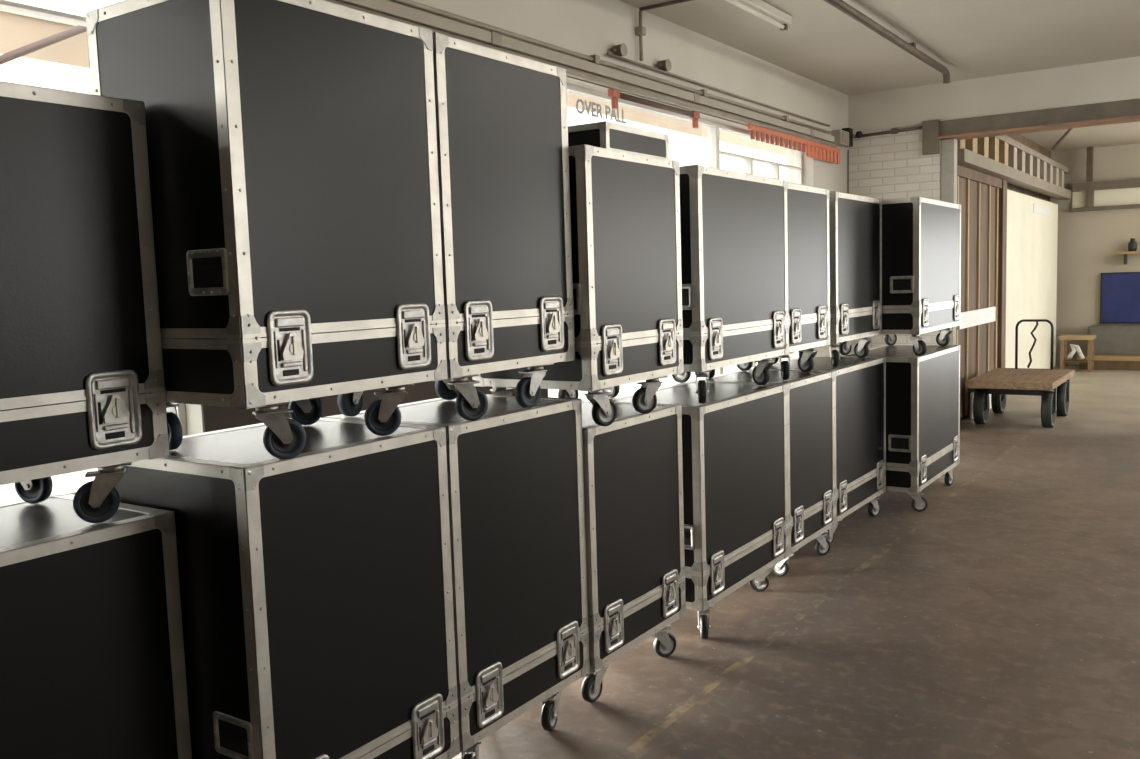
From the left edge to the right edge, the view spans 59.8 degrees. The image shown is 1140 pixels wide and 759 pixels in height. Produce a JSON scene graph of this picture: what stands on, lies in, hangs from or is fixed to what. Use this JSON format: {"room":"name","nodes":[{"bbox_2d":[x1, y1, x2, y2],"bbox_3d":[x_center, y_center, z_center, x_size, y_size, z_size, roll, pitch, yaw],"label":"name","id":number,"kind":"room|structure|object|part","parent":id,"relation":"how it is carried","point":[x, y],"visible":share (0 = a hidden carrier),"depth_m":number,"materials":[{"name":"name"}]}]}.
{"room":"equipment storage warehouse","nodes":[
{"label":"equipment storage warehouse","id":0,"kind":"room"},
{"bbox_2d":[185,0,848,434],"bbox_3d":[-1.079,-0.486,4.310,0.250,3.200,13.170,2,7,34],"label":"wall","id":1,"kind":"structure","parent":0,"point":[586,27],"depth_m":6.58,"materials":[{"name":"beige paint"}]},
{"bbox_2d":[0,0,186,503],"bbox_3d":[-2.411,-0.382,2.360,0.060,1.855,3.250,2,7,34],"label":"window","id":2,"kind":"structure","parent":1,"relation":"in","point":[4,4],"depth_m":3.31,"materials":[{"name":"white"}]},
{"bbox_2d":[201,377,547,432],"bbox_3d":[-0.739,0.335,4.620,0.012,0.795,2.200,2,7,34],"label":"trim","id":3,"kind":"structure","parent":1,"relation":"attached to","point":[214,418],"depth_m":4.16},
{"bbox_2d":[326,0,836,147],"bbox_3d":[-1.062,-1.532,3.979,0.044,0.044,12.450,2,7,34],"label":"pipe","id":4,"kind":"object","parent":1,"relation":"attached to","point":[571,72],"visible":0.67,"depth_m":6.09,"materials":[{"name":"metal"}]},
{"bbox_2d":[335,0,833,141],"bbox_3d":[-1.087,-1.585,3.958,0.066,0.063,12.400,2,7,34],"label":"cable trunking","id":5,"kind":"object","parent":1,"relation":"attached to","point":[385,7],"visible":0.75,"depth_m":5.39,"materials":[{"name":"metal"}]},
{"bbox_2d":[391,0,830,133],"bbox_3d":[-1.107,-1.640,3.936,0.052,0.050,12.350,2,7,34],"label":"conduit","id":6,"kind":"object","parent":1,"relation":"attached to","point":[595,58],"visible":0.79,"depth_m":5.69,"materials":[{"name":"metal"}]},
{"bbox_2d":[610,43,626,56],"bbox_3d":[0.285,-1.983,5.963,0.064,0.078,0.126,2,7,34],"label":"box","id":7,"kind":"object","parent":1,"relation":"attached to","point":[620,50],"visible":0.96,"depth_m":5.96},
{"bbox_2d":[635,11,645,60],"bbox_3d":[0.442,-2.146,6.194,0.052,0.300,0.050,2,7,34],"label":"conduit","id":8,"kind":"object","parent":1,"relation":"attached to","point":[640,31],"visible":1,"depth_m":6.18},
{"bbox_2d":[567,84,721,375],"bbox_3d":[0.433,-0.509,6.547,0.060,2.595,2.450,2,7,34],"label":"window","id":9,"kind":"structure","parent":1,"relation":"in","point":[713,126],"depth_m":6.78,"materials":[{"name":"white"}]},
{"bbox_2d":[576,99,626,123],"bbox_3d":[0.474,-1.683,6.434,0.008,0.140,1.700,2,7,34],"label":"sign","id":10,"kind":"object","parent":9,"relation":"attached to","point":[591,104],"visible":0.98,"depth_m":5.98,"materials":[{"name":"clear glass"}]},
{"bbox_2d":[608,88,699,127],"bbox_3d":[0.557,-1.721,6.330,0.040,0.110,1.130,2,7,34],"label":"rail","id":11,"kind":"object","parent":1,"relation":"attached to","point":[614,94],"visible":1,"depth_m":6.22,"materials":[{"name":"brown"}]},
{"bbox_2d":[656,59,670,70],"bbox_3d":[0.599,-2.038,6.423,0.064,0.078,0.126,2,7,34],"label":"box","id":12,"kind":"object","parent":1,"relation":"attached to","point":[665,65],"visible":0.96,"depth_m":6.41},
{"bbox_2d":[607,52,829,126],"bbox_3d":[1.290,-2.119,7.443,0.018,0.018,3.800,2,7,34],"label":"conduit","id":13,"kind":"object","parent":1,"relation":"attached to","point":[608,53],"visible":1,"depth_m":6.95,"materials":[{"name":"metal"}]},
{"bbox_2d":[718,123,802,373],"bbox_3d":[1.603,-0.714,8.261,0.060,2.595,1.720,2,7,34],"label":"window","id":14,"kind":"structure","parent":1,"relation":"in","point":[748,161],"depth_m":8.07,"materials":[{"name":"white"}]},
{"bbox_2d":[748,124,839,163],"bbox_3d":[1.927,-1.965,8.347,0.024,0.137,2.030,2,7,34],"label":"peg rack","id":15,"kind":"object","parent":1,"relation":"attached to","point":[815,150],"visible":1,"depth_m":8.32,"materials":[{"name":"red plastic"}]},
{"bbox_2d":[831,130,848,146],"bbox_3d":[2.516,-2.240,9.208,0.097,0.130,0.240,2,7,34],"label":"junction box","id":16,"kind":"object","parent":1,"relation":"attached to","point":[841,138],"visible":0.94,"depth_m":9.12,"materials":[{"name":"plastic"}]},
{"bbox_3d":[2.553,-2.239,9.183,0.006,0.100,0.200,2,7,34],"label":"lid","id":17,"kind":"part","parent":16,"relation":"part of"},
{"bbox_2d":[847,150,848,193],"bbox_3d":[2.681,-1.459,9.542,0.018,1.480,0.036,-1,6,8],"label":"cable","id":18,"kind":"object","parent":1,"relation":"attached to","point":[847,150],"visible":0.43,"depth_m":9.48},
{"bbox_2d":[842,128,854,146],"bbox_3d":[2.636,-2.291,9.375,0.105,0.170,0.100,2,7,34],"label":"switch","id":19,"kind":"object","parent":1,"relation":"attached to","point":[850,130],"visible":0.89,"depth_m":9.34,"materials":[{"name":"black"}]},
{"bbox_2d":[452,365,1139,758],"bbox_3d":[4.580,0.972,5.019,8.900,0.200,20.900,2,7,34],"label":"floor","id":20,"kind":"structure","parent":0,"point":[999,618],"depth_m":4.10,"materials":[{"name":"brown concrete"}]},
{"bbox_2d":[0,492,191,758],"bbox_3d":[-1.338,0.832,2.295,0.539,0.983,0.694,2,7,34],"label":"flight case","id":21,"kind":"object","parent":20,"relation":"on","point":[92,654],"visible":0.96,"depth_m":2.24,"materials":[{"name":"plastic"}]},
{"bbox_2d":[0,81,169,522],"bbox_3d":[-1.363,-0.136,2.196,0.561,0.969,0.696,2,7,34],"label":"flight case","id":22,"kind":"object","parent":21,"relation":"on","point":[82,384],"visible":1,"depth_m":2.18,"materials":[{"name":"black laminate"}]},
{"bbox_3d":[-1.379,-0.281,2.192,0.511,0.671,0.677,2,7,34],"label":"lid","id":23,"kind":"part","parent":22,"relation":"part of","materials":[{"name":"black laminate"}]},
{"bbox_3d":[-1.366,0.131,2.232,0.521,0.153,0.688,2,7,34],"label":"trim","id":24,"kind":"part","parent":22,"relation":"part of","materials":[{"name":"metal"}]},
{"bbox_2d":[97,418,459,758],"bbox_3d":[-0.785,0.708,2.754,0.654,1.107,0.699,2,7,34],"label":"flight case","id":25,"kind":"object","parent":20,"relation":"on","point":[316,586],"visible":0.76,"depth_m":2.47,"materials":[{"name":"plastic"}]},
{"bbox_3d":[-0.806,0.856,2.365,0.145,0.105,0.008,2,7,34],"label":"handle","id":26,"kind":"part","parent":25,"relation":"part of","materials":[{"name":"metal"}]},
{"bbox_2d":[85,0,447,459],"bbox_3d":[-0.758,-0.381,2.602,0.543,1.090,0.693,2,7,34],"label":"flight case","id":27,"kind":"object","parent":25,"relation":"on","point":[292,144],"visible":0.85,"depth_m":2.34,"materials":[{"name":"plastic"}]},
{"bbox_3d":[-0.824,-0.242,2.246,0.145,0.105,0.008,2,7,34],"label":"handle","id":28,"kind":"part","parent":27,"relation":"part of","materials":[{"name":"metal"}]},
{"bbox_3d":[-0.765,-0.525,2.592,0.511,0.792,0.678,2,7,34],"label":"lid","id":29,"kind":"part","parent":27,"relation":"part of","materials":[{"name":"black laminate"}]},
{"bbox_3d":[-0.750,-0.053,2.638,0.521,0.153,0.689,2,7,34],"label":"trim","id":30,"kind":"part","parent":27,"relation":"part of","materials":[{"name":"metal"}]},
{"bbox_3d":[-0.766,1.044,2.784,0.606,0.153,0.695,2,7,34],"label":"trim","id":31,"kind":"part","parent":25,"relation":"part of","materials":[{"name":"metal"}]},
{"bbox_2d":[324,394,589,758],"bbox_3d":[-0.345,0.641,3.292,0.540,1.107,0.699,2,7,34],"label":"flight case","id":32,"kind":"object","parent":20,"relation":"on","point":[515,471],"visible":0.54,"depth_m":3.11,"materials":[{"name":"black laminate"}]},
{"bbox_2d":[337,32,574,420],"bbox_3d":[-0.381,-0.445,3.147,0.540,1.087,0.644,2,7,34],"label":"flight case","id":33,"kind":"object","parent":32,"relation":"on","point":[502,117],"visible":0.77,"depth_m":2.97,"materials":[{"name":"plastic"}]},
{"bbox_3d":[-0.390,-0.590,3.138,0.521,0.790,0.640,2,7,34],"label":"lid trim","id":34,"kind":"part","parent":33,"relation":"part of","materials":[{"name":"metal"}]},
{"bbox_3d":[-0.390,-0.589,3.138,0.511,0.789,0.629,2,7,34],"label":"lid","id":35,"kind":"part","parent":33,"relation":"part of","materials":[{"name":"plastic"}]},
{"bbox_3d":[-0.375,-0.118,3.184,0.521,0.153,0.640,2,7,34],"label":"trim","id":36,"kind":"part","parent":33,"relation":"part of","materials":[{"name":"metal"}]},
{"bbox_3d":[-0.339,0.977,3.331,0.521,0.153,0.695,2,7,34],"label":"trim","id":37,"kind":"part","parent":32,"relation":"part of","materials":[{"name":"metal"}]},
{"bbox_2d":[581,400,685,702],"bbox_3d":[0.053,0.624,3.872,0.560,1.003,0.701,2,7,34],"label":"flight case","id":38,"kind":"object","parent":20,"relation":"on","point":[633,465],"visible":0.59,"depth_m":3.68,"materials":[{"name":"plastic"}]},
{"bbox_2d":[472,144,683,425],"bbox_3d":[0.038,-0.335,3.681,0.542,0.947,0.672,2,7,34],"label":"flight case","id":39,"kind":"object","parent":38,"relation":"on","point":[625,206],"visible":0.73,"depth_m":3.46,"materials":[{"name":"black laminate"}]},
{"bbox_3d":[-0.025,-0.269,3.328,0.145,0.105,0.008,2,7,34],"label":"handle","id":40,"kind":"part","parent":39,"relation":"part of","materials":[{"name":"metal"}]},
{"bbox_3d":[0.041,-0.078,3.709,0.521,0.153,0.663,2,7,34],"label":"trim","id":41,"kind":"part","parent":39,"relation":"part of","materials":[{"name":"metal"}]},
{"bbox_2d":[568,121,668,158],"bbox_3d":[0.067,-0.864,3.708,0.444,0.101,0.455,2,7,34],"label":"case","id":42,"kind":"object","parent":39,"relation":"on","point":[604,134],"visible":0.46,"depth_m":3.48,"materials":[{"name":"black laminate"}]},
{"bbox_3d":[0.029,-0.479,3.670,0.511,0.649,0.652,2,7,34],"label":"lid","id":43,"kind":"part","parent":39,"relation":"part of","materials":[{"name":"black laminate"}]},
{"bbox_3d":[0.029,-0.480,3.670,0.521,0.650,0.663,2,7,34],"label":"lid trim","id":44,"kind":"part","parent":39,"relation":"part of","materials":[{"name":"metal"}]},
{"bbox_3d":[0.050,0.480,3.854,0.511,0.705,0.686,2,7,34],"label":"lid","id":45,"kind":"part","parent":38,"relation":"part of","materials":[{"name":"plastic"}]},
{"bbox_3d":[0.064,0.909,3.896,0.521,0.153,0.697,2,7,34],"label":"trim","id":46,"kind":"part","parent":38,"relation":"part of","materials":[{"name":"metal"}]},
{"bbox_2d":[610,381,788,638],"bbox_3d":[0.585,0.549,4.560,0.545,0.985,0.936,2,7,34],"label":"flight case","id":47,"kind":"object","parent":20,"relation":"on","point":[734,443],"visible":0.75,"depth_m":4.31,"materials":[{"name":"plastic"}]},
{"bbox_3d":[0.450,0.647,4.099,0.145,0.105,0.008,2,7,34],"label":"handle","id":48,"kind":"part","parent":47,"relation":"part of","materials":[{"name":"metal"}]},
{"bbox_2d":[603,165,788,403],"bbox_3d":[0.566,-0.430,4.539,0.572,0.972,0.952,2,7,34],"label":"flight case","id":49,"kind":"object","parent":47,"relation":"on","point":[734,227],"visible":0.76,"depth_m":4.26,"materials":[{"name":"black laminate"}]},
{"bbox_3d":[0.437,-0.338,4.063,0.145,0.105,0.008,2,7,34],"label":"handle","id":50,"kind":"part","parent":49,"relation":"part of","materials":[{"name":"metal"}]},
{"bbox_3d":[0.570,-0.574,4.521,0.511,0.674,0.937,2,7,34],"label":"lid","id":51,"kind":"part","parent":49,"relation":"part of","materials":[{"name":"black laminate"}]},
{"bbox_3d":[0.570,-0.575,4.521,0.521,0.675,0.948,2,7,34],"label":"lid trim","id":52,"kind":"part","parent":49,"relation":"part of","materials":[{"name":"metal"}]},
{"bbox_3d":[0.584,-0.161,4.561,0.521,0.153,0.948,2,7,34],"label":"trim","id":53,"kind":"part","parent":49,"relation":"part of","materials":[{"name":"metal"}]},
{"bbox_3d":[0.578,0.404,4.550,0.511,0.687,0.921,2,7,34],"label":"lid","id":54,"kind":"part","parent":47,"relation":"part of","materials":[{"name":"plastic"}]},
{"bbox_3d":[0.592,0.824,4.591,0.521,0.153,0.932,2,7,34],"label":"trim","id":55,"kind":"part","parent":47,"relation":"part of","materials":[{"name":"metal"}]},
{"bbox_2d":[692,369,835,575],"bbox_3d":[1.037,0.469,5.229,0.541,0.985,0.690,2,7,34],"label":"flight case","id":56,"kind":"object","parent":20,"relation":"on","point":[810,395],"visible":0.5,"depth_m":5.08,"materials":[{"name":"black laminate"}]},
{"bbox_2d":[708,182,829,379],"bbox_3d":[1.013,-0.511,5.225,0.545,0.972,0.643,2,7,34],"label":"flight case","id":57,"kind":"object","parent":56,"relation":"on","point":[807,206],"visible":0.45,"depth_m":5.09,"materials":[{"name":"black laminate"}]},
{"bbox_3d":[1.006,-0.656,5.215,0.511,0.674,0.628,2,7,34],"label":"lid","id":58,"kind":"part","parent":57,"relation":"part of","materials":[{"name":"black laminate"}]},
{"bbox_3d":[1.006,-0.657,5.215,0.521,0.675,0.639,2,7,34],"label":"lid trim","id":59,"kind":"part","parent":57,"relation":"part of","materials":[{"name":"metal"}]},
{"bbox_3d":[1.020,-0.242,5.256,0.521,0.153,0.639,2,7,34],"label":"trim","id":60,"kind":"part","parent":57,"relation":"part of","materials":[{"name":"metal"}]},
{"bbox_3d":[1.029,0.325,5.221,0.511,0.687,0.675,2,7,34],"label":"lid","id":61,"kind":"part","parent":56,"relation":"part of","materials":[{"name":"black laminate"}]},
{"bbox_3d":[1.042,0.745,5.262,0.521,0.153,0.686,2,7,34],"label":"trim","id":62,"kind":"part","parent":56,"relation":"part of","materials":[{"name":"metal"}]},
{"bbox_2d":[751,356,885,543],"bbox_3d":[1.492,0.388,5.925,0.545,0.983,0.958,2,7,34],"label":"flight case","id":63,"kind":"object","parent":20,"relation":"on","point":[860,383],"visible":0.45,"depth_m":5.77,"materials":[{"name":"plastic"}]},
{"bbox_2d":[772,191,881,366],"bbox_3d":[1.492,-0.595,5.940,0.539,0.972,0.851,2,7,34],"label":"flight case","id":64,"kind":"object","parent":63,"relation":"on","point":[855,221],"visible":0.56,"depth_m":5.72,"materials":[{"name":"black laminate"}]},
{"bbox_3d":[1.482,-0.740,5.932,0.521,0.675,0.847,2,7,34],"label":"lid trim","id":65,"kind":"part","parent":64,"relation":"part of","materials":[{"name":"metal"}]},
{"bbox_3d":[1.495,-0.326,5.972,0.521,0.153,0.847,2,7,34],"label":"trim","id":66,"kind":"part","parent":64,"relation":"part of","materials":[{"name":"metal"}]},
{"bbox_3d":[1.482,-0.739,5.932,0.511,0.674,0.836,2,7,34],"label":"lid","id":67,"kind":"part","parent":64,"relation":"part of","materials":[{"name":"black laminate"}]},
{"bbox_3d":[1.486,0.243,5.915,0.511,0.685,0.943,2,7,34],"label":"lid","id":68,"kind":"part","parent":63,"relation":"part of","materials":[{"name":"plastic"}]},
{"bbox_3d":[1.499,0.662,5.956,0.521,0.153,0.954,2,7,34],"label":"trim","id":69,"kind":"part","parent":63,"relation":"part of","materials":[{"name":"metal"}]},
{"bbox_2d":[840,344,959,511],"bbox_3d":[2.223,0.291,6.679,0.587,0.981,1.128,2,7,34],"label":"flight case","id":70,"kind":"object","parent":20,"relation":"on","point":[923,392],"visible":0.6,"depth_m":6.21,"materials":[{"name":"black laminate"}]},
{"bbox_2d":[839,196,960,355],"bbox_3d":[2.220,-0.682,6.608,0.555,0.974,1.082,2,7,34],"label":"flight case","id":71,"kind":"object","parent":70,"relation":"on","point":[921,236],"visible":0.77,"depth_m":6.15,"materials":[{"name":"black laminate"}]},
{"bbox_3d":[2.039,-0.583,6.091,0.145,0.105,0.008,2,7,34],"label":"handle","id":72,"kind":"part","parent":71,"relation":"part of","materials":[{"name":"metal"}]},
{"bbox_3d":[2.208,-0.827,6.601,0.511,0.676,1.064,2,7,34],"label":"lid","id":73,"kind":"part","parent":71,"relation":"part of","materials":[{"name":"black laminate"}]},
{"bbox_3d":[2.208,-0.828,6.601,0.521,0.677,1.075,2,7,34],"label":"lid trim","id":74,"kind":"part","parent":71,"relation":"part of","materials":[{"name":"metal"}]},
{"bbox_3d":[2.221,-0.412,6.642,0.521,0.153,1.075,2,7,34],"label":"trim","id":75,"kind":"part","parent":71,"relation":"part of","materials":[{"name":"metal"}]},
{"bbox_3d":[2.045,0.397,6.141,0.145,0.105,0.008,2,7,34],"label":"handle","id":76,"kind":"part","parent":70,"relation":"part of","materials":[{"name":"metal"}]},
{"bbox_3d":[2.223,0.147,6.665,0.511,0.683,1.098,2,7,34],"label":"lid","id":77,"kind":"part","parent":70,"relation":"part of","materials":[{"name":"plastic"}]},
{"bbox_3d":[2.236,0.565,6.706,0.521,0.153,1.109,2,7,34],"label":"trim","id":78,"kind":"part","parent":70,"relation":"part of","materials":[{"name":"metal"}]},
{"bbox_2d":[940,139,956,344],"bbox_3d":[3.539,-0.860,9.222,0.152,2.695,0.160,2,7,34],"label":"steel post","id":79,"kind":"object","parent":20,"relation":"on","point":[948,146],"visible":0.25,"depth_m":9.08,"materials":[{"name":"metal"}]},
{"bbox_2d":[922,98,1139,154],"bbox_3d":[5.804,-2.144,7.504,6.040,0.300,0.270,2,7,34],"label":"beam","id":80,"kind":"structure","parent":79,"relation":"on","point":[1122,111],"depth_m":8.63,"materials":[{"name":"beige paint"}]},
{"bbox_3d":[3.305,-2.218,9.076,0.137,0.300,0.065,2,7,34],"label":"plate","id":81,"kind":"part","parent":80,"relation":"part of","materials":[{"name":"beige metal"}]},
{"bbox_2d":[970,392,991,418],"bbox_3d":[4.305,0.218,10.349,0.024,0.260,1.000,2,7,34],"label":"leaning board","id":82,"kind":"object","parent":20,"relation":"on","point":[972,393],"visible":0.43,"depth_m":9.94,"materials":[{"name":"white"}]},
{"bbox_2d":[966,319,1074,427],"bbox_3d":[4.473,-0.079,9.797,0.750,0.969,1.410,2,7,34],"label":"trolley","id":83,"kind":"object","parent":20,"relation":"on","point":[997,382],"visible":1,"depth_m":9.57,"materials":[{"name":"brown wood"}]},
{"bbox_2d":[1027,321,1038,367],"bbox_3d":[4.797,-0.363,10.274,0.106,0.491,0.022,2,7,34],"label":"strap","id":84,"kind":"object","parent":83,"relation":"on","point":[1037,324],"visible":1,"depth_m":10.26,"materials":[{"name":"grey"}]},
{"bbox_3d":[4.830,-0.356,10.311,0.366,0.540,0.026,2,7,34],"label":"hoop handle","id":85,"kind":"part","parent":83,"relation":"part of","materials":[{"name":"metal"}]},
{"bbox_2d":[1059,335,1095,371],"bbox_3d":[7.321,-0.378,14.302,0.440,0.510,0.344,2,7,34],"label":"stool","id":86,"kind":"object","parent":20,"relation":"on","point":[1063,339],"visible":0.9,"depth_m":14.25,"materials":[{"name":"brown wood"}]},
{"bbox_3d":[7.089,-0.344,14.282,0.040,0.460,0.040,2,7,34],"label":"leg","id":87,"kind":"part","parent":86,"relation":"part of","materials":[{"name":"brown wood"}]},
{"bbox_3d":[7.257,-0.373,14.528,0.040,0.460,0.040,2,7,34],"label":"leg","id":88,"kind":"part","parent":86,"relation":"part of","materials":[{"name":"brown wood"}]},
{"bbox_2d":[1063,360,1087,363],"bbox_3d":[7.325,-0.259,14.313,0.320,0.030,0.260,2,7,34],"label":"shelf","id":89,"kind":"object","parent":86,"relation":"attached to","point":[1064,361],"depth_m":14.25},
{"bbox_2d":[1067,344,1084,359],"bbox_3d":[7.287,-0.399,14.268,0.233,0.226,0.090,2,7,34],"label":"rag","id":90,"kind":"object","parent":86,"relation":"on","point":[1074,348],"visible":1,"depth_m":14.25,"materials":[{"name":"white"}]},
{"bbox_3d":[7.230,-0.593,14.156,0.440,0.049,0.044,2,7,34],"label":"rail","id":91,"kind":"part","parent":86,"relation":"part of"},
{"bbox_3d":[7.398,-0.622,14.403,0.440,0.049,0.044,2,7,34],"label":"rail","id":92,"kind":"part","parent":86,"relation":"part of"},
{"bbox_3d":[7.387,-0.333,14.080,0.040,0.460,0.040,2,7,34],"label":"leg","id":93,"kind":"part","parent":86,"relation":"part of","materials":[{"name":"brown wood"}]},
{"bbox_3d":[7.555,-0.363,14.326,0.040,0.460,0.040,2,7,34],"label":"leg","id":94,"kind":"part","parent":86,"relation":"part of","materials":[{"name":"brown wood"}]},
{"bbox_2d":[1077,352,1139,370],"bbox_3d":[8.398,-0.251,14.239,1.900,0.200,0.680,2,7,34],"label":"bench","id":95,"kind":"object","parent":20,"relation":"on","point":[1101,362],"visible":0.6,"depth_m":14.25,"materials":[{"name":"beige wood"}]},
{"bbox_2d":[1087,325,1139,355],"bbox_3d":[8.435,-0.567,14.278,1.700,0.420,0.472,2,7,34],"label":"base cabinet","id":96,"kind":"object","parent":95,"relation":"on","point":[1110,339],"visible":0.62,"depth_m":14.36,"materials":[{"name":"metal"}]},
{"bbox_2d":[620,0,1139,95],"bbox_3d":[2.377,-2.043,1.619,8.900,0.200,13.430,2,7,34],"label":"ceiling","id":97,"kind":"structure","parent":0,"point":[822,44],"depth_m":7.17,"materials":[{"name":"paint"}]},
{"bbox_2d":[639,0,692,10],"bbox_3d":[1.066,-2.278,5.665,0.234,0.024,1.615,-7,8,-43],"label":"conduit","id":98,"kind":"object","parent":97,"relation":"attached to","point":[673,2],"visible":1,"depth_m":6.08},
{"bbox_2d":[725,0,791,30],"bbox_3d":[1.006,-2.277,5.939,0.090,0.084,1.500,2,7,34],"label":"batten","id":99,"kind":"object","parent":97,"relation":"attached to","point":[759,8],"visible":1,"depth_m":6.22,"materials":[{"name":"white"}]},
{"bbox_2d":[824,0,949,83],"bbox_3d":[1.237,-2.200,5.455,0.056,0.140,6.787,2,7,34],"label":"ceiling pipe","id":100,"kind":"object","parent":97,"relation":"attached to","point":[911,48],"visible":1,"depth_m":6.85,"materials":[{"name":"metal"}]},
{"bbox_2d":[849,123,940,352],"bbox_3d":[3.145,-0.980,9.531,0.850,2.900,0.250,2,7,34],"label":"wall","id":101,"kind":"structure","parent":0,"point":[885,166],"depth_m":9.33,"materials":[{"name":"brick"}]},
{"bbox_2d":[854,126,921,138],"bbox_3d":[2.959,-2.316,9.271,0.661,0.068,0.114,2,7,34],"label":"conduit","id":102,"kind":"object","parent":101,"relation":"attached to","point":[893,130],"depth_m":9.28,"materials":[{"name":"metal"}]},
{"bbox_3d":[2.752,-2.323,9.411,0.068,0.068,0.114,2,7,34],"label":"black knob","id":103,"kind":"part","parent":102,"relation":"part of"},
{"bbox_2d":[956,164,1006,417],"bbox_3d":[4.303,-0.920,10.439,0.090,2.470,2.450,2,7,34],"label":"sliding door","id":104,"kind":"structure","parent":101,"relation":"in","point":[982,197],"depth_m":10.50,"materials":[{"name":"wood"}]},
{"bbox_2d":[957,307,995,329],"bbox_3d":[4.229,-0.646,10.279,0.023,0.160,1.670,2,7,34],"label":"board","id":105,"kind":"object","parent":104,"relation":"attached to","point":[971,318],"visible":0.79,"depth_m":10.21,"materials":[{"name":"white"}]},
{"bbox_3d":[4.212,-2.086,10.210,0.032,0.100,2.200,2,7,34],"label":"head rail","id":106,"kind":"part","parent":104,"relation":"part of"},
{"bbox_3d":[4.946,-1.028,11.338,0.040,2.470,0.230,2,7,34],"label":"edge post","id":107,"kind":"part","parent":104,"relation":"part of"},
{"bbox_2d":[957,135,1070,199],"bbox_3d":[5.527,-2.602,12.079,0.160,0.460,6.850,2,7,34],"label":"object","id":108,"kind":"structure","parent":101,"relation":"attached to","point":[1004,157],"depth_m":11.44,"materials":[{"name":"beige paint"}]},
{"bbox_3d":[5.504,-2.796,12.072,0.120,0.070,6.850,2,7,34],"label":"rail","id":109,"kind":"part","parent":108,"relation":"part of","materials":[{"name":"beige paint"}]},
{"bbox_2d":[848,56,1139,130],"bbox_3d":[6.216,-2.445,7.259,8.400,0.340,0.252,2,7,34],"label":"beam","id":110,"kind":"structure","parent":0,"point":[1118,79],"depth_m":8.75,"materials":[{"name":"beige paint"}]},
{"bbox_2d":[1006,134,1050,201],"bbox_3d":[5.291,-1.505,12.402,0.250,3.250,6.980,2,7,34],"label":"wall","id":111,"kind":"structure","parent":0,"point":[1021,139],"depth_m":13.61,"materials":[{"name":"wood"}]},
{"bbox_2d":[1005,189,1057,368],"bbox_3d":[6.114,-1.200,13.124,0.058,2.390,3.950,2,7,34],"label":"sliding door","id":112,"kind":"structure","parent":111,"relation":"in","point":[1032,222],"depth_m":12.94,"materials":[{"name":"paint"}]},
{"bbox_3d":[6.423,-2.305,13.480,0.008,0.120,1.300,2,7,34],"label":"plate","id":113,"kind":"part","parent":112,"relation":"part of","materials":[{"name":"white"}]},
{"bbox_2d":[1020,121,1139,151],"bbox_3d":[8.238,-3.119,10.204,8.900,0.200,7.470,2,7,34],"label":"ceiling","id":114,"kind":"structure","parent":0,"point":[1122,133],"depth_m":13.46,"materials":[{"name":"beige paint"}]},
{"bbox_2d":[1052,128,1072,149],"bbox_3d":[5.224,-2.749,10.541,0.243,0.225,3.537,1,6,27],"label":"ceiling pipe","id":115,"kind":"object","parent":114,"relation":"attached to","point":[1068,130],"visible":0.32,"depth_m":11.78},
{"bbox_2d":[1086,147,1093,181],"bbox_3d":[7.674,-3.175,14.627,0.080,0.500,0.080,2,7,34],"label":"post","id":116,"kind":"object","parent":114,"relation":"hanging from","point":[1089,163],"visible":1,"depth_m":14.59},
{"bbox_2d":[1050,143,1139,364],"bbox_3d":[10.504,-1.751,13.213,7.950,3.250,0.250,2,7,34],"label":"wall","id":117,"kind":"structure","parent":0,"point":[1087,242],"depth_m":14.89,"materials":[{"name":"beige paint"}]},
{"bbox_2d":[1072,178,1139,211],"bbox_3d":[10.360,-2.634,12.983,6.800,0.420,0.105,2,7,34],"label":"window","id":118,"kind":"structure","parent":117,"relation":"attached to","point":[1119,194],"depth_m":14.64,"materials":[{"name":"beige paint"}]},
{"bbox_3d":[10.355,-2.784,12.969,6.800,0.118,0.105,2,7,34],"label":"rail","id":119,"kind":"part","parent":118,"relation":"part of","materials":[{"name":"wood"}]},
{"bbox_3d":[10.383,-2.608,13.019,6.800,0.240,0.025,2,7,34],"label":"panel","id":120,"kind":"part","parent":118,"relation":"part of","materials":[{"name":"glass"}]},
{"bbox_3d":[10.374,-2.455,13.013,6.800,0.058,0.075,2,7,34],"label":"rail","id":121,"kind":"part","parent":118,"relation":"part of","materials":[{"name":"wood"}]},
{"bbox_2d":[1100,272,1139,323],"bbox_3d":[8.565,-1.196,14.419,1.500,0.755,0.048,2,7,34],"label":"notice board","id":122,"kind":"object","parent":117,"relation":"attached to","point":[1119,291],"visible":1,"depth_m":14.68,"materials":[{"name":"blue"}]},
{"bbox_2d":[1114,251,1139,263],"bbox_3d":[8.572,-1.767,14.240,1.300,0.185,0.215,2,7,34],"label":"wall shelf","id":123,"kind":"object","parent":117,"relation":"attached to","point":[1128,252],"visible":1,"depth_m":14.45,"materials":[{"name":"beige wood"}]},
{"bbox_2d":[1128,238,1136,250],"bbox_3d":[8.217,-1.967,14.474,0.120,0.190,0.120,2,7,34],"label":"jar","id":124,"kind":"object","parent":123,"relation":"on","point":[1132,245],"visible":0.98,"depth_m":14.44,"materials":[{"name":"ceramic"}]},
{"label":"outside","id":125,"kind":"structure","parent":0,"visible":0},
{"bbox_2d":[578,358,786,399],"bbox_3d":[-0.140,0.077,17.136,12.540,0.230,52.000,2,7,34],"label":"ground","id":126,"kind":"structure","parent":125,"point":[627,389],"depth_m":15.55,"materials":[{"name":"grey"}]},
{"bbox_2d":[0,0,786,502],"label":"window","id":127,"kind":"structure","parent":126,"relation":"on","point":[62,65],"depth_m":8.20,"materials":[{"name":"white"}]},
{"bbox_2d":[0,25,86,64],"bbox_3d":[-4.108,-2.622,7.721,0.270,1.233,2.228,2,7,34],"label":"handrail","id":128,"kind":"object","parent":127,"relation":"attached to","point":[9,56],"visible":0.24,"depth_m":7.59,"materials":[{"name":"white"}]}
]}

